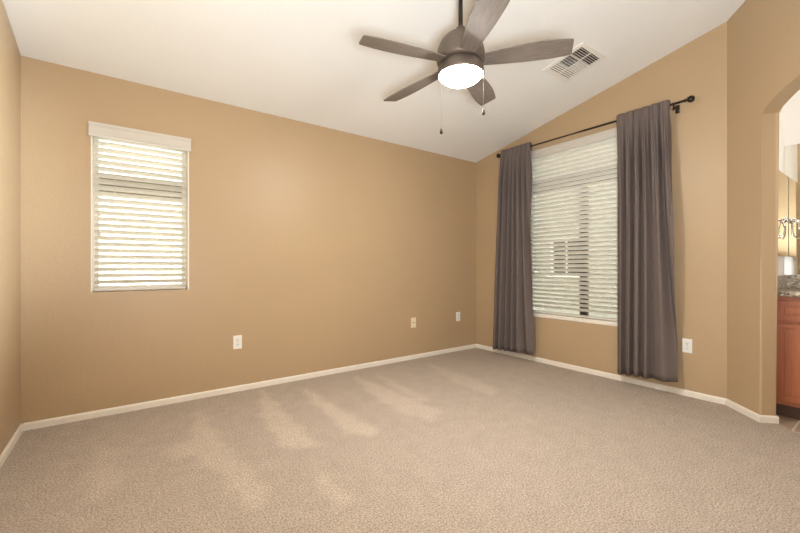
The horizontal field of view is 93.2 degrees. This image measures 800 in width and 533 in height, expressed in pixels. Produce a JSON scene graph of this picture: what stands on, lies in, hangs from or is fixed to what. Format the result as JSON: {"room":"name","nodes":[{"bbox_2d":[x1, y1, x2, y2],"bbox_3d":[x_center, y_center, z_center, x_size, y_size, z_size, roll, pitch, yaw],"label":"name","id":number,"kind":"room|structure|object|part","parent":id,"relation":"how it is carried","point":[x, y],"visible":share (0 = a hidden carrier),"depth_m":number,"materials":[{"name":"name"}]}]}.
{"room":"empty bedroom","nodes":[
{"label":"empty bedroom","id":0,"kind":"room"},
{"bbox_2d":[0,0,20,454],"bbox_3d":[-1.384,-0.546,0.838,0.170,3.230,3.888,0,0,-36],"label":"wall","id":1,"kind":"structure","parent":0,"point":[10,56],"depth_m":2.23,"materials":[{"name":"beige paint"}]},
{"bbox_2d":[0,423,22,468],"bbox_3d":[-1.310,1.045,0.892,0.013,0.048,3.888,0,0,-36],"label":"baseboard","id":2,"kind":"structure","parent":1,"relation":"attached to","point":[17,434],"depth_m":2.20,"materials":[{"name":"beige paint"}]},
{"bbox_2d":[21,56,475,423],"bbox_3d":[-0.848,-0.151,3.745,4.469,2.440,0.170,0,0,-36],"label":"wall","id":3,"kind":"structure","parent":0,"point":[319,247],"depth_m":3.24,"materials":[{"name":"beige paint"}]},
{"bbox_2d":[91,136,188,291],"bbox_3d":[-1.978,-0.412,2.905,0.610,1.188,0.151,0,0,-36],"label":"window","id":4,"kind":"structure","parent":3,"relation":"in","point":[93,253],"depth_m":2.87,"materials":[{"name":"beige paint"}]},
{"bbox_2d":[88,121,190,290],"bbox_3d":[-1.948,-0.419,2.864,0.632,1.195,0.099,0,0,-36],"label":"window blind","id":5,"kind":"object","parent":4,"relation":"attached to","point":[100,131],"visible":1,"depth_m":2.86,"materials":[{"name":"white plastic"}]},
{"bbox_3d":[-1.960,0.168,2.881,0.574,0.020,0.048,0,0,-36],"label":"rail","id":6,"kind":"part","parent":5,"relation":"part of","materials":[{"name":"white plastic"}]},
{"bbox_3d":[-1.807,-0.405,2.994,0.002,1.149,0.056,0,0,-36],"label":"ladder cord","id":7,"kind":"part","parent":5,"relation":"part of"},
{"bbox_3d":[-2.008,-0.614,2.946,0.530,0.125,0.046,0,0,-36],"label":"meeting rail","id":8,"kind":"part","parent":4,"relation":"part of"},
{"bbox_2d":[233,335,241,348],"bbox_3d":[-1.391,0.648,3.237,0.070,0.116,0.009,0,0,-36],"label":"wall outlet","id":9,"kind":"object","parent":3,"relation":"attached to","point":[237,340],"visible":1,"depth_m":3.23,"materials":[{"name":"white plastic"}]},
{"bbox_2d":[23,344,475,430],"bbox_3d":[-0.726,1.045,3.721,4.273,0.048,0.013,0,0,-36],"label":"baseboard","id":10,"kind":"structure","parent":3,"relation":"attached to","point":[154,403],"depth_m":3.11,"materials":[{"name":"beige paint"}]},
{"bbox_2d":[411,317,415,327],"bbox_3d":[0.160,0.649,4.366,0.070,0.116,0.019,0,0,-36],"label":"cable jack","id":11,"kind":"object","parent":3,"relation":"attached to","point":[413,320],"visible":1,"depth_m":4.37,"materials":[{"name":"beige plastic"}]},
{"bbox_2d":[456,312,459,320],"bbox_3d":[0.739,0.635,4.796,0.070,0.116,0.009,0,0,-36],"label":"wall outlet","id":12,"kind":"object","parent":3,"relation":"attached to","point":[457,313],"visible":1,"depth_m":4.79,"materials":[{"name":"white plastic"}]},
{"bbox_2d":[2,0,745,162],"bbox_3d":[0.419,-1.826,2.158,4.639,0.979,4.228,0,0,-36],"label":"ceiling","id":13,"kind":"structure","parent":0,"point":[305,61],"depth_m":2.77,"materials":[{"name":"paint"}]},
{"bbox_2d":[359,0,573,133],"bbox_3d":[0.338,-1.270,2.318,1.252,0.965,1.244,0,0,-36],"label":"ceiling fan","id":14,"kind":"object","parent":13,"relation":"hanging from","point":[461,57],"visible":1,"depth_m":2.21,"materials":[{"name":"brown metal"}]},
{"bbox_3d":[0.016,-1.233,2.148,0.519,0.006,0.146,-3,11,-26],"label":"blade","id":15,"kind":"part","parent":14,"relation":"part of","materials":[{"name":"wood"}]},
{"bbox_3d":[0.100,-1.232,2.604,0.146,0.006,0.519,-19,10,-43],"label":"blade","id":16,"kind":"part","parent":14,"relation":"part of","materials":[{"name":"wood"}]},
{"bbox_3d":[0.371,-1.149,2.318,0.255,0.067,0.255,0,0,-36],"label":"globe","id":17,"kind":"part","parent":14,"relation":"part of"},
{"bbox_3d":[0.559,-1.255,2.665,0.146,0.006,0.519,-17,-7,27],"label":"blade","id":18,"kind":"part","parent":14,"relation":"part of","materials":[{"name":"wood"}]},
{"bbox_3d":[0.423,-1.256,1.927,0.146,0.006,0.519,9,-2,-7],"label":"blade","id":19,"kind":"part","parent":14,"relation":"part of","materials":[{"name":"wood"}]},
{"bbox_3d":[0.759,-1.270,2.247,0.519,0.006,0.146,-3,-13,10],"label":"blade","id":20,"kind":"part","parent":14,"relation":"part of","materials":[{"name":"wood"}]},
{"bbox_2d":[543,41,605,82],"bbox_3d":[1.475,-1.717,3.203,0.366,0.081,0.360,0,0,-36],"label":"ceiling vent","id":21,"kind":"object","parent":13,"relation":"in","point":[583,57],"visible":1,"depth_m":3.19,"materials":[{"name":"white plastic"}]},
{"bbox_2d":[0,348,799,532],"bbox_3d":[0.432,1.069,2.156,4.319,0.001,3.907,0,0,-36],"label":"floor","id":22,"kind":"structure","parent":0,"point":[474,440],"depth_m":2.06,"materials":[{"name":"beige carpet"}]},
{"bbox_2d":[476,22,726,398],"bbox_3d":[1.783,-0.412,4.077,0.170,2.963,2.744,0,0,-36],"label":"wall","id":23,"kind":"structure","parent":0,"point":[698,68],"depth_m":3.15,"materials":[{"name":"beige paint"}]},
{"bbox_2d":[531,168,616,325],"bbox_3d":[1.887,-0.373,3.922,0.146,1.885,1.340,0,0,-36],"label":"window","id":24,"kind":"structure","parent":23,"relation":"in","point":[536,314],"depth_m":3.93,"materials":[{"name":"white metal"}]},
{"bbox_2d":[531,128,616,320],"bbox_3d":[1.851,-0.395,3.896,0.081,1.832,1.326,0,0,-36],"label":"window blind","id":25,"kind":"object","parent":24,"relation":"attached to","point":[588,145],"visible":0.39,"depth_m":3.94,"materials":[{"name":"white plastic"}]},
{"bbox_3d":[1.597,-0.421,4.205,0.004,1.720,0.002,0,0,-36],"label":"lift cord","id":26,"kind":"part","parent":25,"relation":"part of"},
{"bbox_3d":[1.861,0.511,3.903,0.048,0.020,1.320,0,0,-36],"label":"rail","id":27,"kind":"part","parent":25,"relation":"part of","materials":[{"name":"white plastic"}]},
{"bbox_3d":[1.932,-0.384,3.806,0.056,1.794,0.002,0,0,-36],"label":"ladder cord","id":28,"kind":"part","parent":25,"relation":"part of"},
{"bbox_3d":[1.866,0.547,3.907,0.095,0.041,1.336,0,0,-36],"label":"sill","id":29,"kind":"part","parent":24,"relation":"part of","materials":[{"name":"beige paint"}]},
{"bbox_3d":[1.926,-0.918,3.950,0.046,0.125,1.260,0,0,-36],"label":"meeting rail","id":30,"kind":"part","parent":24,"relation":"part of","materials":[{"name":"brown metal"}]},
{"bbox_2d":[496,95,694,157],"bbox_3d":[1.789,-1.329,3.826,0.117,0.082,1.976,0,0,-36],"label":"curtain rod","id":31,"kind":"object","parent":23,"relation":"attached to","point":[691,98],"visible":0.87,"depth_m":3.52,"materials":[{"name":"brown metal"}]},
{"bbox_2d":[493,142,533,354],"bbox_3d":[1.301,-0.191,4.401,0.106,2.390,0.572,0,0,-36],"label":"curtain","id":32,"kind":"object","parent":31,"relation":"hanging from","point":[513,324],"visible":1,"depth_m":4.37,"materials":[{"name":"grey fabric"}]},
{"bbox_2d":[617,100,677,381],"bbox_3d":[2.123,-0.203,3.280,0.091,2.367,0.475,0,0,-38],"label":"curtain","id":33,"kind":"object","parent":31,"relation":"hanging from","point":[646,313],"visible":1,"depth_m":3.26,"materials":[{"name":"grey fabric"}]},
{"bbox_2d":[476,344,778,423],"bbox_3d":[1.758,1.045,3.759,0.247,0.048,2.886,0,0,-36],"label":"baseboard","id":34,"kind":"structure","parent":23,"relation":"attached to","point":[759,418],"depth_m":3.31,"materials":[{"name":"beige paint"}]},
{"bbox_2d":[682,338,691,352],"bbox_3d":[2.372,0.655,3.122,0.009,0.116,0.070,0,0,-36],"label":"wall outlet","id":35,"kind":"object","parent":23,"relation":"attached to","point":[686,343],"visible":1,"depth_m":3.12,"materials":[{"name":"white plastic"}]},
{"bbox_2d":[727,0,799,415],"bbox_3d":[2.435,-0.546,1.995,0.105,3.230,1.855,0,0,9],"label":"wall","id":36,"kind":"structure","parent":0,"point":[763,36],"depth_m":2.65,"materials":[{"name":"beige paint"}]},
{"bbox_2d":[778,106,783,275],"bbox_3d":[2.858,-0.306,2.935,0.700,2.750,0.100,0,0,-36],"label":"wall","id":37,"kind":"structure","parent":0,"point":[781,114],"depth_m":2.99,"materials":[{"name":"paint"}]},
{"bbox_2d":[776,415,799,434],"bbox_3d":[2.784,1.095,1.684,2.298,0.050,2.030,0,0,-36],"label":"floor","id":38,"kind":"structure","parent":0,"point":[792,424],"depth_m":2.58,"materials":[{"name":"tile"}]},
{"bbox_2d":[776,296,799,419],"bbox_3d":[3.264,0.639,2.313,0.576,0.860,1.376,0,0,-36],"label":"vanity cabinet","id":39,"kind":"object","parent":38,"relation":"on","point":[788,308],"visible":0.73,"depth_m":2.62,"materials":[{"name":"red wood"}]},
{"bbox_3d":[2.769,0.666,2.520,0.022,0.535,0.375,0,0,-36],"label":"door","id":40,"kind":"part","parent":39,"relation":"part of","materials":[{"name":"red wood"}]},
{"bbox_2d":[777,275,799,296],"bbox_3d":[3.263,0.139,2.300,0.593,0.139,1.396,0,0,-36],"label":"countertop","id":41,"kind":"structure","parent":39,"relation":"on","point":[787,285],"depth_m":2.90,"materials":[{"name":"stone"}]},
{"bbox_3d":[2.769,0.306,2.520,0.022,0.135,0.375,0,0,-36],"label":"drawer","id":42,"kind":"part","parent":39,"relation":"part of","materials":[{"name":"red wood"}]},
{"bbox_2d":[784,90,799,145],"bbox_3d":[3.700,-0.306,2.293,0.100,2.750,1.930,0,0,-36],"label":"wall","id":43,"kind":"structure","parent":0,"point":[792,107],"depth_m":3.00,"materials":[{"name":"paint"}]},
{"bbox_2d":[778,170,787,255],"bbox_3d":[2.891,-0.399,2.880,0.488,0.635,0.027,0,0,-36],"label":"mirror","id":44,"kind":"object","parent":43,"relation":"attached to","point":[783,179],"visible":0.57,"depth_m":2.88,"materials":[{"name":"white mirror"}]},
{"bbox_2d":[786,217,799,237],"bbox_3d":[3.033,-0.305,2.934,0.059,0.170,0.160,0,0,31],"label":"towel ring","id":45,"kind":"object","parent":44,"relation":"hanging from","point":[787,219],"visible":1,"depth_m":2.93,"materials":[{"name":"silver metal"}]},
{"bbox_2d":[784,144,799,274],"bbox_3d":[3.495,-0.450,2.483,0.006,1.030,1.377,0,0,-36],"label":"wall mirror","id":46,"kind":"object","parent":43,"relation":"attached to","point":[791,152],"visible":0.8,"depth_m":2.99,"materials":[{"name":"clear glass"}]},
{"bbox_2d":[787,275,799,288],"bbox_3d":[3.494,0.121,2.469,0.020,0.104,1.396,0,0,-36],"label":"backsplash","id":47,"kind":"structure","parent":43,"relation":"attached to","point":[793,281],"depth_m":2.98,"materials":[{"name":"stone"}]},
{"label":"outside","id":48,"kind":"structure","parent":0,"visible":0},
{"bbox_3d":[0.807,1.279,0.591,30.000,0.100,28.000,0,0,-36],"label":"ground","id":49,"kind":"structure","parent":48,"visible":0},
{"bbox_2d":[99,140,180,285],"bbox_3d":[-2.949,-0.471,6.145,10.500,3.400,0.200,0,0,-36],"label":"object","id":50,"kind":"structure","parent":49,"relation":"on","point":[111,241],"depth_m":5.43,"materials":[{"name":"paint"}]},
{"bbox_2d":[533,140,616,318],"bbox_3d":[4.301,-1.371,8.726,0.350,5.200,12.000,0,0,-36],"label":"house","id":51,"kind":"structure","parent":49,"relation":"on","point":[534,308],"depth_m":8.87,"materials":[{"name":"paint"}]},
{"bbox_3d":[3.965,-0.221,8.957,0.020,0.740,0.670,0,0,-36],"label":"pane","id":52,"kind":"part","parent":51,"relation":"part of","materials":[{"name":"clear glass"}]}
]}

